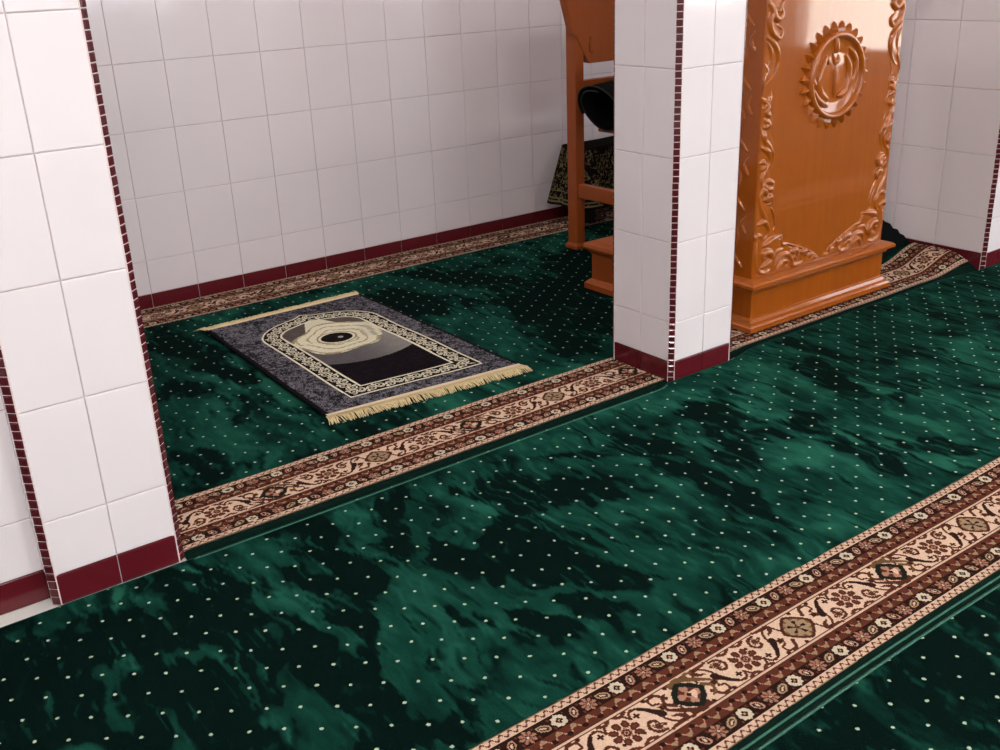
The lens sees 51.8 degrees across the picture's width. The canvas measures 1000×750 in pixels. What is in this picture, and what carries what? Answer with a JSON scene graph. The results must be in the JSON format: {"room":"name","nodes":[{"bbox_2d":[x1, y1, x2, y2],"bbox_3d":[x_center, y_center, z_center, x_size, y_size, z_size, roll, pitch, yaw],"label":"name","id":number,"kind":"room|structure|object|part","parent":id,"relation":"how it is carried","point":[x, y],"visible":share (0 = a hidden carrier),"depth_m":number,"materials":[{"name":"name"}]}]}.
{"room":"mosque","nodes":[
{"label":"mosque","id":0,"kind":"room"},
{"bbox_2d":[0,395,41,583],"bbox_3d":[-2.243,-0.534,0.973,2.930,2.951,0.156,-18,27,-33],"label":"wall","id":1,"kind":"structure","parent":0,"point":[19,555],"depth_m":2.16,"materials":[{"name":"white tile"}]},
{"bbox_2d":[0,569,48,614],"bbox_3d":[-2.147,0.820,1.454,2.919,0.071,0.005,-18,27,-33],"label":"baseboard","id":2,"kind":"structure","parent":1,"relation":"attached to","point":[29,589],"depth_m":2.21,"materials":[{"name":"red tile"}]},
{"bbox_2d":[86,0,613,306],"bbox_3d":[-0.747,-1.890,4.170,3.842,2.948,0.150,-18,27,-33],"label":"wall","id":3,"kind":"structure","parent":0,"point":[247,136],"depth_m":4.37,"materials":[{"name":"white tile"}]},
{"bbox_2d":[138,203,612,309],"bbox_3d":[-0.649,-0.534,4.657,3.640,0.062,0.005,-18,27,-33],"label":"baseboard","id":4,"kind":"structure","parent":3,"relation":"attached to","point":[276,273],"depth_m":4.61,"materials":[{"name":"red tile"}]},
{"bbox_2d":[0,240,999,749],"bbox_3d":[1.595,0.702,1.660,10.400,0.148,8.400,-18,27,-33],"label":"floor","id":5,"kind":"structure","parent":0,"point":[11,617],"depth_m":2.23,"materials":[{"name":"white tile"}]},
{"bbox_2d":[0,0,184,605],"bbox_3d":[-0.981,-0.940,1.846,0.296,2.951,0.279,-18,27,-33],"label":"pillar","id":6,"kind":"structure","parent":5,"relation":"on","point":[77,390],"depth_m":2.07,"materials":[{"name":"white tile"}]},
{"bbox_2d":[0,263,999,749],"bbox_3d":[1.437,0.016,3.141,8.100,0.017,1.262,-18,27,-33],"label":"carpet","id":7,"kind":"object","parent":5,"relation":"on","point":[734,516],"visible":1,"depth_m":2.20,"materials":[{"name":"carpet"}]},
{"bbox_2d":[141,206,977,559],"bbox_3d":[-0.057,-0.255,3.912,3.631,0.066,1.974,-18,27,-33],"label":"carpet","id":8,"kind":"object","parent":5,"relation":"on","point":[243,451],"visible":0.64,"depth_m":3.33,"materials":[{"name":"carpet"}]},
{"bbox_2d":[193,291,531,424],"bbox_3d":[-0.527,-0.091,3.579,0.713,0.015,1.179,-18,27,-33],"label":"rug","id":9,"kind":"object","parent":8,"relation":"on","point":[344,354],"visible":1,"depth_m":3.50,"materials":[{"name":"grey fabric"}]},
{"bbox_2d":[559,0,614,249],"bbox_3d":[0.644,-1.124,4.500,0.633,1.150,0.495,-18,27,-33],"label":"wooden chair","id":10,"kind":"object","parent":8,"relation":"on","point":[589,24],"visible":0.36,"depth_m":4.46,"materials":[{"name":"brown wood"}]},
{"bbox_3d":[0.335,-1.048,4.559,0.050,0.990,0.062,-18,27,-33],"label":"leg","id":11,"kind":"part","parent":10,"relation":"part of","materials":[{"name":"brown wood"}]},
{"bbox_3d":[0.513,-1.554,4.492,0.633,0.338,0.040,-18,27,-33],"label":"panel","id":12,"kind":"part","parent":10,"relation":"part of","materials":[{"name":"brown wood"}]},
{"bbox_2d":[577,80,614,131],"bbox_3d":[0.574,-1.180,4.407,0.553,0.223,0.223,-21,29,-39],"label":"rolled mat","id":13,"kind":"object","parent":10,"relation":"on","point":[596,101],"visible":0.33,"depth_m":4.35,"materials":[{"name":"black rubber"}]},
{"bbox_3d":[0.519,-1.310,4.598,0.419,0.052,0.036,-18,27,-33],"label":"rail","id":14,"kind":"part","parent":10,"relation":"part of","materials":[{"name":"brown wood"}]},
{"bbox_2d":[583,236,613,296],"bbox_3d":[0.758,-0.487,4.185,0.772,0.194,0.392,-18,27,-33],"label":"wooden step","id":15,"kind":"structure","parent":8,"relation":"on","point":[601,249],"depth_m":4.07,"materials":[{"name":"brown wood"}]},
{"bbox_3d":[0.761,-0.415,4.214,0.764,0.040,0.384,-18,27,-33],"label":"foot moulding","id":16,"kind":"part","parent":15,"relation":"part of","materials":[{"name":"brown wood"}]},
{"bbox_2d":[731,0,905,333],"bbox_3d":[1.060,-0.877,3.714,0.822,1.248,0.390,-18,27,-33],"label":"pulpit","id":17,"kind":"object","parent":8,"relation":"on","point":[821,77],"visible":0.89,"depth_m":3.58,"materials":[{"name":"orange wood"}]},
{"bbox_3d":[1.083,-0.319,3.940,0.814,0.042,0.382,-18,27,-33],"label":"foot moulding","id":18,"kind":"part","parent":17,"relation":"part of","materials":[{"name":"orange wood"}]},
{"bbox_3d":[1.078,-0.447,3.888,0.822,0.046,0.390,-18,27,-33],"label":"moulding","id":19,"kind":"part","parent":17,"relation":"part of","materials":[{"name":"orange wood"}]},
{"bbox_2d":[881,220,908,258],"bbox_3d":[1.462,-0.638,4.488,0.372,0.176,0.507,-18,27,-33],"label":"folded cloth","id":20,"kind":"object","parent":8,"relation":"on","point":[888,233],"visible":0.05,"depth_m":4.39,"materials":[{"name":"black fabric"}]},
{"bbox_3d":[0.528,-0.995,5.223,0.361,0.378,0.160,-18,27,-33],"label":"table","id":21,"kind":"object","parent":8,"relation":"on","visible":0},
{"bbox_2d":[547,136,613,210],"bbox_3d":[0.566,-1.029,5.162,0.639,0.275,0.298,-18,27,-33],"label":"table cloth","id":22,"kind":"object","parent":21,"relation":"on","point":[598,153],"visible":0.42,"depth_m":5.06,"materials":[{"name":"fabric"}]},
{"bbox_2d":[613,0,746,381],"bbox_3d":[0.509,-1.411,2.855,0.285,2.951,0.279,-18,27,-33],"label":"pillar","id":23,"kind":"structure","parent":5,"relation":"on","point":[679,64],"depth_m":3.08,"materials":[{"name":"white tile"}]},
{"bbox_2d":[756,584,999,749],"bbox_3d":[3.208,0.845,0.912,8.100,0.006,4.675,-18,27,-33],"label":"carpet","id":24,"kind":"object","parent":5,"relation":"on","point":[940,690],"visible":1,"depth_m":1.82,"materials":[{"name":"green carpet"}]},
{"bbox_2d":[979,123,999,269],"bbox_3d":[1.941,-1.867,3.816,0.272,2.964,0.268,-18,27,-33],"label":"pillar","id":25,"kind":"structure","parent":5,"relation":"on","point":[990,253],"depth_m":4.14,"materials":[{"name":"white tile"}]},
{"bbox_2d":[883,0,999,252],"bbox_3d":[1.320,-2.089,4.427,0.050,2.964,2.022,-18,27,-33],"label":"wall","id":26,"kind":"structure","parent":0,"point":[946,117],"depth_m":4.17,"materials":[{"name":"white tile"}]},
{"bbox_2d":[906,238,980,269],"bbox_3d":[1.387,-0.730,4.920,0.005,0.071,1.920,-18,27,-33],"label":"baseboard","id":27,"kind":"structure","parent":26,"relation":"attached to","point":[972,257],"depth_m":4.24,"materials":[{"name":"red tile"}]}
]}

